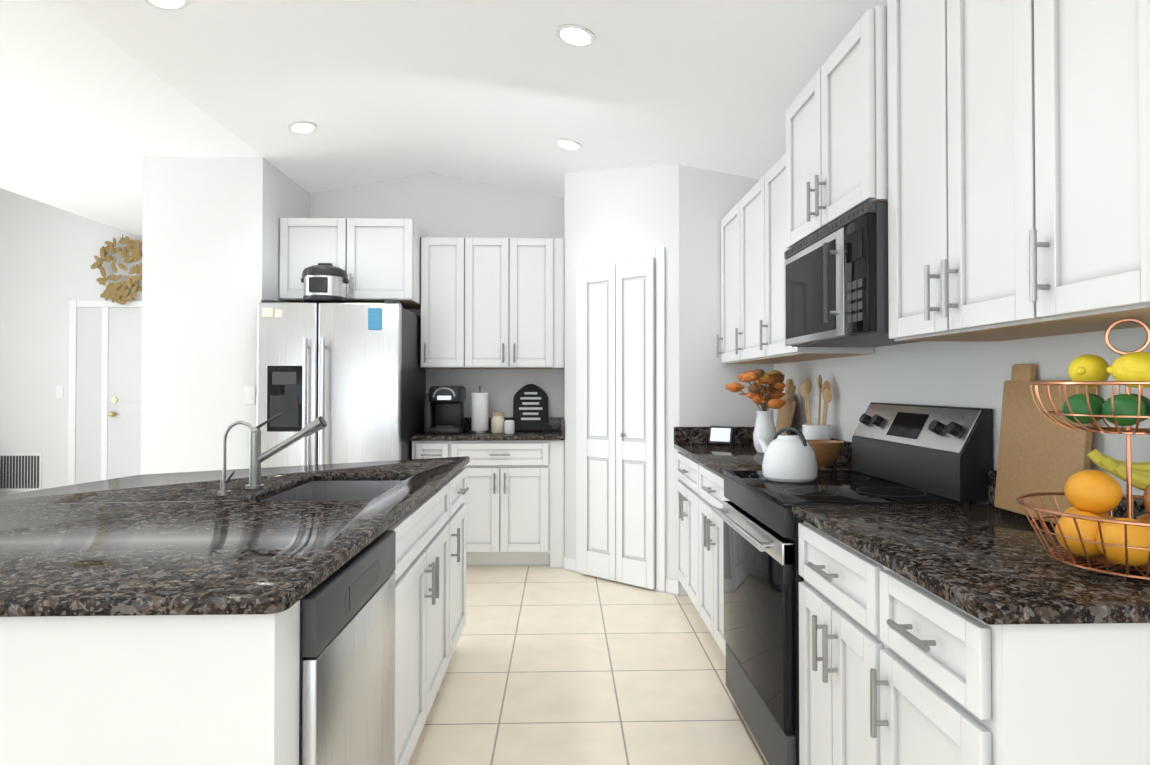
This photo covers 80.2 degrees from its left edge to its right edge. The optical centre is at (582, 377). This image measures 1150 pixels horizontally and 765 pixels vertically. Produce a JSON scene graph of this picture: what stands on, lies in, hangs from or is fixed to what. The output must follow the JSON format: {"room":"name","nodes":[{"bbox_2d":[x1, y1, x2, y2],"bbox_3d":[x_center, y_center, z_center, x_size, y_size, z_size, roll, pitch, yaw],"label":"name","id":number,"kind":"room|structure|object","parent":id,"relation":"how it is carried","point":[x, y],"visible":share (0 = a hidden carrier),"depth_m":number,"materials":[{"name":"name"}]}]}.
{"room":"kitchen","nodes":[
{"label":"kitchen","id":0,"kind":"room"},
{"bbox_2d":[0,188,142,495],"bbox_3d":[-4.274,-0.527,6.864,4.320,3.750,0.120,0,-1,-2],"label":"wall","id":1,"kind":"structure","parent":0,"point":[47,260],"depth_m":6.77,"materials":[{"name":"paint"}]},
{"bbox_2d":[0,453,41,490],"bbox_3d":[-5.562,0.937,6.741,0.440,0.380,0.016,0,-1,-2],"label":"air vent","id":2,"kind":"object","parent":1,"relation":"in","point":[20,471],"visible":0.92,"depth_m":6.74,"materials":[{"name":"grey plastic"}]},
{"bbox_2d":[56,386,62,397],"bbox_3d":[-5.177,0.147,6.766,0.070,0.120,0.006,0,-1,-2],"label":"switch plate","id":3,"kind":"object","parent":1,"relation":"attached to","point":[59,389],"depth_m":6.76,"materials":[{"name":"white plastic"}]},
{"bbox_2d":[68,300,141,484],"bbox_3d":[-4.452,0.292,6.778,1.260,2.110,0.020,0,-1,-2],"label":"door frame","id":4,"kind":"structure","parent":1,"relation":"attached to","point":[74,305],"depth_m":6.76,"materials":[{"name":"white wood"}]},
{"bbox_2d":[75,308,141,483],"bbox_3d":[-4.451,0.323,6.743,1.116,2.027,0.086,0,-1,-2],"label":"entry door","id":5,"kind":"structure","parent":1,"relation":"in","point":[124,387],"depth_m":6.77,"materials":[{"name":"paint"}]},
{"bbox_2d":[91,234,141,304],"bbox_3d":[-4.540,-1.063,6.713,0.557,0.701,0.059,0,-1,-2],"label":"wreath","id":6,"kind":"object","parent":1,"relation":"attached to","point":[113,292],"visible":0.96,"depth_m":6.70,"materials":[{"name":"beige plant"}]},
{"bbox_2d":[141,156,309,474],"bbox_3d":[-2.493,-0.301,4.926,0.770,3.250,0.950,0,-1,-2],"label":"wall","id":7,"kind":"structure","parent":0,"point":[210,253],"depth_m":4.45,"materials":[{"name":"paint"}]},
{"bbox_2d":[244,386,254,404],"bbox_3d":[-2.169,0.119,4.452,0.070,0.120,0.006,0,-1,-2],"label":"switch plate","id":8,"kind":"object","parent":7,"relation":"attached to","point":[249,395],"depth_m":4.45,"materials":[{"name":"white plastic"}]},
{"bbox_2d":[310,172,563,416],"bbox_3d":[-0.863,-0.295,5.388,4.215,3.250,0.120,0,-1,-2],"label":"wall","id":9,"kind":"structure","parent":0,"point":[434,204],"depth_m":5.33,"materials":[{"name":"paint"}]},
{"bbox_2d":[279,218,426,308],"bbox_3d":[-1.644,-0.819,5.021,0.920,0.570,0.578,0,-1,-2],"label":"upper cabinet","id":10,"kind":"object","parent":9,"relation":"attached to","point":[382,258],"depth_m":4.74,"materials":[{"name":"white wood"}]},
{"bbox_2d":[419,234,474,368],"bbox_3d":[-0.994,-0.545,5.150,0.380,0.955,0.350,0,-1,-2],"label":"upper cabinet","id":11,"kind":"object","parent":9,"relation":"attached to","point":[448,308],"depth_m":4.98,"materials":[{"name":"white wood"}]},
{"bbox_2d":[475,237,563,368],"bbox_3d":[-0.529,-0.545,5.164,0.786,0.955,0.350,0,-1,-2],"label":"upper cabinet","id":12,"kind":"object","parent":9,"relation":"attached to","point":[488,303],"depth_m":5.00,"materials":[{"name":"white wood"}]},
{"bbox_2d":[0,0,886,235],"bbox_3d":[-2.451,-1.753,1.144,7.695,1.113,12.050,0,-1,-2],"label":"ceiling","id":13,"kind":"structure","parent":0,"point":[99,99],"depth_m":3.44,"materials":[{"name":"paint"}]},
{"bbox_2d":[144,0,189,10],"bbox_3d":[-1.674,-1.527,2.749,0.168,0.039,0.169,0,-1,-8],"label":"recessed light","id":14,"kind":"object","parent":13,"relation":"in","point":[168,5],"depth_m":2.79,"materials":[{"name":"white plastic"}]},
{"bbox_2d":[288,121,317,133],"bbox_3d":[-1.694,-1.514,4.139,0.168,0.039,0.169,0,-1,-8],"label":"recessed light","id":15,"kind":"object","parent":13,"relation":"in","point":[301,127],"depth_m":4.13,"materials":[{"name":"white plastic"}]},
{"bbox_2d":[555,138,581,150],"bbox_3d":[-0.084,-1.415,4.154,0.168,0.039,0.169,0,-1,-8],"label":"recessed light","id":16,"kind":"object","parent":13,"relation":"in","point":[567,144],"depth_m":4.14,"materials":[{"name":"white plastic"}]},
{"bbox_2d":[556,24,595,46],"bbox_3d":[-0.027,-1.427,2.855,0.168,0.039,0.169,0,-1,-8],"label":"recessed light","id":17,"kind":"object","parent":13,"relation":"in","point":[574,35],"depth_m":2.84,"materials":[{"name":"white plastic"}]},
{"bbox_2d":[564,198,564,555],"bbox_3d":[-0.080,-0.299,5.036,0.100,3.250,0.630,0,-1,-2],"label":"wall","id":18,"kind":"structure","parent":0,"point":[564,376],"depth_m":5.18,"materials":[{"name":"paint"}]},
{"bbox_2d":[408,566,768,764],"bbox_3d":[-2.249,1.303,1.137,8.600,0.050,12.200,0,-1,-2],"label":"floor","id":19,"kind":"structure","parent":0,"point":[547,665],"depth_m":2.91,"materials":[{"name":"tile"}]},
{"bbox_2d":[0,468,468,764],"bbox_3d":[-1.186,0.849,2.211,1.386,0.885,2.165,0,-1,-2],"label":"kitchen island","id":20,"kind":"object","parent":19,"relation":"on","point":[162,690],"visible":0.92,"depth_m":1.15,"materials":[{"name":"white wood"}]},
{"bbox_2d":[0,456,469,616],"bbox_3d":[-1.224,0.391,2.225,1.409,0.029,2.243,0,-1,-2],"label":"island countertop","id":21,"kind":"structure","parent":20,"relation":"on","point":[185,543],"depth_m":1.56,"materials":[{"name":"stone"}]},
{"bbox_2d":[217,421,255,495],"bbox_3d":[-1.099,0.257,2.172,0.118,0.236,0.043,0,-1,-2],"label":"tap","id":22,"kind":"object","parent":21,"relation":"on","point":[224,491],"visible":1,"depth_m":2.17,"materials":[{"name":"silver metal"}]},
{"bbox_2d":[246,413,326,488],"bbox_3d":[-1.007,0.250,2.326,0.269,0.254,0.058,0,-1,-2],"label":"faucet","id":23,"kind":"object","parent":21,"relation":"on","point":[256,457],"visible":0.9,"depth_m":2.31,"materials":[{"name":"silver metal"}]},
{"bbox_2d":[261,481,401,500],"bbox_3d":[-0.854,0.521,2.387,0.428,0.223,0.668,0,-1,-2],"label":"sink","id":24,"kind":"object","parent":21,"relation":"in","point":[338,490],"depth_m":2.71,"materials":[{"name":"silver metal"}]},
{"bbox_2d":[257,300,425,467],"bbox_3d":[-1.635,0.416,4.758,0.905,1.812,0.938,0,-1,-2],"label":"refrigerator","id":25,"kind":"object","parent":19,"relation":"on","point":[353,375],"visible":0.54,"depth_m":4.37,"materials":[{"name":"silver metal"}]},
{"bbox_2d":[301,263,348,303],"bbox_3d":[-1.706,-0.625,4.533,0.300,0.262,0.284,0,-1,-2],"label":"pot","id":26,"kind":"object","parent":25,"relation":"on","point":[325,282],"visible":1,"depth_m":4.42,"materials":[{"name":"silver metal"}]},
{"bbox_2d":[299,530,395,764],"bbox_3d":[-0.805,0.849,1.554,0.612,0.868,0.602,0,-1,-2],"label":"dishwasher","id":27,"kind":"object","parent":19,"relation":"on","point":[347,672],"visible":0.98,"depth_m":1.48,"materials":[{"name":"grey metal"}]},
{"bbox_2d":[412,440,563,567],"bbox_3d":[-0.655,0.883,4.985,1.048,0.885,0.664,0,-1,-2],"label":"base cabinet","id":28,"kind":"object","parent":19,"relation":"on","point":[514,501],"visible":0.65,"depth_m":4.70,"materials":[{"name":"white wood"}]},
{"bbox_2d":[411,417,563,440],"bbox_3d":[-0.657,0.375,5.002,1.051,0.129,0.643,0,-1,-2],"label":"countertop","id":29,"kind":"structure","parent":28,"relation":"on","point":[555,431],"depth_m":4.76,"materials":[{"name":"stone"}]},
{"bbox_2d":[424,386,465,433],"bbox_3d":[-1.015,0.237,5.019,0.280,0.345,0.307,0,-1,-2],"label":"coffee maker","id":30,"kind":"object","parent":29,"relation":"on","point":[443,409],"visible":1,"depth_m":4.99,"materials":[{"name":"black plastic"}]},
{"bbox_2d":[470,386,489,432],"bbox_3d":[-0.762,0.237,5.095,0.150,0.347,0.150,0,-1,-2],"label":"paper towel roll","id":31,"kind":"object","parent":29,"relation":"on","point":[479,412],"visible":1,"depth_m":5.04,"materials":[{"name":"white paper"}]},
{"bbox_2d":[491,412,504,432],"bbox_3d":[-0.620,0.335,5.027,0.100,0.150,0.100,0,-1,-2],"label":"candle jar","id":32,"kind":"object","parent":29,"relation":"on","point":[497,422],"visible":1,"depth_m":4.99,"materials":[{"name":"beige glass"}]},
{"bbox_2d":[504,420,514,433],"bbox_3d":[-0.528,0.360,4.960,0.076,0.098,0.076,0,-1,-2],"label":"canister","id":33,"kind":"object","parent":29,"relation":"on","point":[509,426],"visible":1,"depth_m":4.93,"materials":[{"name":"white ceramic"}]},
{"bbox_2d":[513,384,547,430],"bbox_3d":[-0.397,0.232,5.273,0.270,0.360,0.081,0,-1,-2],"label":"chalkboard sign","id":34,"kind":"object","parent":29,"relation":"on","point":[530,407],"visible":0.98,"depth_m":5.26,"materials":[{"name":"black wood"}]},
{"bbox_2d":[677,451,692,601],"bbox_3d":[0.874,0.867,3.747,0.593,0.884,0.745,0,-1,-2],"label":"base cabinet","id":35,"kind":"object","parent":19,"relation":"on","point":[684,462],"depth_m":3.80,"materials":[{"name":"white wood"}]},
{"bbox_2d":[674,427,1149,624],"bbox_3d":[0.899,0.345,2.605,0.608,0.129,3.044,0,-1,-2],"label":"countertop","id":36,"kind":"structure","parent":35,"relation":"on","point":[990,563],"depth_m":1.43,"materials":[{"name":"stone"}]},
{"bbox_2d":[709,426,735,444],"bbox_3d":[0.813,0.339,3.973,0.150,0.108,0.060,-1,-1,38],"label":"smart display","id":37,"kind":"object","parent":36,"relation":"on","point":[722,435],"visible":1,"depth_m":3.95,"materials":[{"name":"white plastic"}]},
{"bbox_2d":[725,369,785,452],"bbox_3d":[0.911,0.175,3.576,0.304,0.432,0.280,0,-1,-2],"label":"flower vase","id":38,"kind":"object","parent":36,"relation":"on","point":[764,429],"visible":1,"depth_m":3.52,"materials":[{"name":"white ceramic"}]},
{"bbox_2d":[775,379,795,434],"bbox_3d":[1.103,0.200,3.736,0.127,0.382,0.345,0,-1,-2],"label":"cutting boards","id":39,"kind":"object","parent":36,"relation":"on","point":[785,414],"visible":0.65,"depth_m":3.65,"materials":[{"name":"brown wood"}]},
{"bbox_2d":[800,375,831,439],"bbox_3d":[1.094,0.187,3.188,0.142,0.400,0.128,0,-1,-2],"label":"utensil crock","id":40,"kind":"object","parent":36,"relation":"on","point":[818,431],"visible":0.73,"depth_m":3.16,"materials":[{"name":"white ceramic"}]},
{"bbox_2d":[806,440,843,466],"bbox_3d":[1.040,0.332,2.974,0.190,0.105,0.190,0,-1,-2],"label":"wooden bowl","id":41,"kind":"object","parent":36,"relation":"on","point":[828,453],"visible":0.69,"depth_m":2.90,"materials":[{"name":"brown wood"}]},
{"bbox_2d":[994,364,1095,523],"bbox_3d":[1.198,0.165,1.780,0.054,0.404,0.320,0,-1,-2],"label":"cutting board","id":42,"kind":"object","parent":36,"relation":"on","point":[1038,451],"visible":0.67,"depth_m":1.79,"materials":[{"name":"brown wood"}]},
{"bbox_2d":[1016,318,1149,579],"bbox_3d":[1.033,0.126,1.291,0.362,0.476,0.362,0,-1,-2],"label":"fruit basket","id":43,"kind":"object","parent":36,"relation":"on","point":[1128,431],"visible":0.77,"depth_m":1.28,"materials":[{"name":"orange metal"}]},
{"bbox_2d":[1068,354,1094,387],"bbox_3d":[0.996,-0.012,1.343,0.074,0.066,0.076,0,-1,10],"label":"lemon","id":44,"kind":"object","parent":43,"relation":"in","point":[1082,368],"depth_m":1.32,"materials":[{"name":"yellow food"}]},
{"bbox_2d":[1055,470,1149,565],"bbox_3d":[0.981,0.258,1.296,0.150,0.162,0.227,0,-1,-2],"label":"oranges","id":45,"kind":"object","parent":43,"relation":"in","point":[1094,493],"visible":0.88,"depth_m":1.27,"materials":[{"name":"orange food"}]},
{"bbox_2d":[1062,393,1149,425],"bbox_3d":[1.033,0.060,1.292,0.210,0.059,0.212,0,-1,-2],"label":"limes","id":46,"kind":"object","parent":43,"relation":"in","point":[1126,404],"visible":0.79,"depth_m":1.28,"materials":[{"name":"green food"}]},
{"bbox_2d":[1087,449,1149,490],"bbox_3d":[1.126,0.189,1.358,0.144,0.082,0.150,0,-1,-2],"label":"bananas","id":47,"kind":"object","parent":43,"relation":"in","point":[1140,473],"visible":0.94,"depth_m":1.37,"materials":[{"name":"yellow food"}]},
{"bbox_2d":[1095,352,1149,387],"bbox_3d":[1.051,-0.013,1.268,0.178,0.066,0.089,1,-1,-38],"label":"lemon","id":48,"kind":"object","parent":43,"relation":"in","point":[1133,366],"depth_m":1.23,"materials":[{"name":"yellow food"}]},
{"bbox_2d":[1135,485,1149,522],"bbox_3d":[1.097,0.260,1.266,0.133,0.150,0.196,0,-1,-2],"label":"apples","id":49,"kind":"object","parent":43,"relation":"in","point":[1144,517],"visible":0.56,"depth_m":1.27,"materials":[{"name":"orange food"}]},
{"bbox_2d":[693,459,729,656],"bbox_3d":[0.891,0.860,3.138,0.593,0.884,0.740,0,-1,-2],"label":"base cabinet","id":50,"kind":"object","parent":19,"relation":"on","point":[708,485],"depth_m":3.20,"materials":[{"name":"white wood"}]},
{"bbox_2d":[798,521,852,764],"bbox_3d":[0.932,0.842,1.712,0.593,0.884,0.574,0,-1,-2],"label":"base cabinet","id":51,"kind":"object","parent":19,"relation":"on","point":[825,562],"depth_m":1.77,"materials":[{"name":"white wood"}]},
{"bbox_2d":[711,402,992,764],"bbox_3d":[0.863,0.696,2.384,0.686,1.195,0.754,0,-1,-2],"label":"range","id":52,"kind":"object","parent":19,"relation":"on","point":[914,454],"visible":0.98,"depth_m":2.21,"materials":[{"name":"black metal"}]},
{"bbox_2d":[758,427,817,481],"bbox_3d":[0.758,0.277,2.512,0.196,0.192,0.227,0,-1,-2],"label":"kettle","id":53,"kind":"object","parent":52,"relation":"on","point":[789,457],"visible":1,"depth_m":2.43,"materials":[{"name":"white metal"}]},
{"bbox_2d":[853,549,1149,764],"bbox_3d":[0.943,0.838,1.326,0.593,0.884,0.467,0,-1,-2],"label":"base cabinet","id":54,"kind":"object","parent":19,"relation":"on","point":[895,668],"depth_m":1.12,"materials":[{"name":"white wood"}]},
{"bbox_2d":[565,164,679,594],"bbox_3d":[0.265,-0.306,4.463,0.921,3.250,0.100,-1,-1,40],"label":"wall","id":55,"kind":"structure","parent":0,"point":[615,211],"depth_m":4.39,"materials":[{"name":"paint"}]},
{"bbox_2d":[581,259,655,589],"bbox_3d":[0.223,0.289,4.390,0.447,2.034,0.400,0,-1,-2],"label":"pantry door","id":56,"kind":"structure","parent":55,"relation":"in","point":[618,532],"depth_m":4.36,"materials":[{"name":"white wood"}]},
{"bbox_2d":[564,247,678,595],"bbox_3d":[0.227,0.261,4.411,0.921,2.115,0.018,-1,-1,40],"label":"door frame","id":57,"kind":"structure","parent":55,"relation":"attached to","point":[664,584],"depth_m":4.20,"materials":[{"name":"white wood"}]},
{"bbox_2d":[679,164,773,594],"bbox_3d":[0.872,-0.310,4.188,0.575,3.250,0.100,0,-1,-2],"label":"wall","id":58,"kind":"structure","parent":0,"point":[709,200],"depth_m":4.14,"materials":[{"name":"paint"}]},
{"bbox_2d":[774,326,1149,503],"bbox_3d":[1.327,-0.356,0.475,0.120,3.250,10.230,0,-1,-2],"label":"wall","id":59,"kind":"structure","parent":0,"point":[974,374],"depth_m":2.23,"materials":[{"name":"paint"}]},
{"bbox_2d":[717,208,732,363],"bbox_3d":[1.006,-0.520,3.884,0.320,0.875,0.506,0,-1,-2],"label":"upper cabinet","id":60,"kind":"object","parent":59,"relation":"attached to","point":[726,338],"depth_m":4.01,"materials":[{"name":"white wood"}]},
{"bbox_2d":[733,183,809,363],"bbox_3d":[1.018,-0.526,3.466,0.320,0.875,0.566,0,-1,-2],"label":"upper cabinet","id":61,"kind":"object","parent":59,"relation":"attached to","point":[745,211],"depth_m":3.62,"materials":[{"name":"white wood"}]},
{"bbox_2d":[813,395,818,417],"bbox_3d":[1.178,0.148,3.435,0.005,0.115,0.070,0,-1,-2],"label":"electrical outlet plate","id":62,"kind":"object","parent":59,"relation":"attached to","point":[815,405],"visible":0.19,"depth_m":3.41,"materials":[{"name":"plastic"}]},
{"bbox_2d":[757,158,874,359],"bbox_3d":[1.031,-0.531,3.047,0.320,0.875,0.508,0,-1,-2],"label":"upper cabinet","id":63,"kind":"object","parent":59,"relation":"attached to","point":[770,262],"depth_m":3.15,"materials":[{"name":"white wood"}]},
{"bbox_2d":[781,6,884,255],"bbox_3d":[1.024,-0.809,2.408,0.370,0.576,0.763,0,-1,-2],"label":"upper cabinet","id":64,"kind":"object","parent":59,"relation":"attached to","point":[833,162],"depth_m":2.27,"materials":[{"name":"white wood"}]},
{"bbox_2d":[784,202,920,346],"bbox_3d":[0.993,-0.321,2.401,0.424,0.388,0.752,0,-1,-2],"label":"microwave","id":65,"kind":"object","parent":64,"relation":"attached to","point":[836,284],"visible":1,"depth_m":2.21,"materials":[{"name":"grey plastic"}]},
{"bbox_2d":[881,0,1085,340],"bbox_3d":[1.070,-0.633,1.680,0.320,1.045,0.684,0,-1,-2],"label":"upper cabinet","id":66,"kind":"object","parent":59,"relation":"attached to","point":[995,154],"depth_m":1.72,"materials":[{"name":"white wood"}]},
{"bbox_2d":[1001,0,1149,331],"bbox_3d":[1.082,-0.638,1.270,0.320,1.045,0.372,0,-1,-2],"label":"upper cabinet","id":67,"kind":"object","parent":59,"relation":"attached to","point":[1075,74],"depth_m":1.30,"materials":[{"name":"white wood"}]}
]}

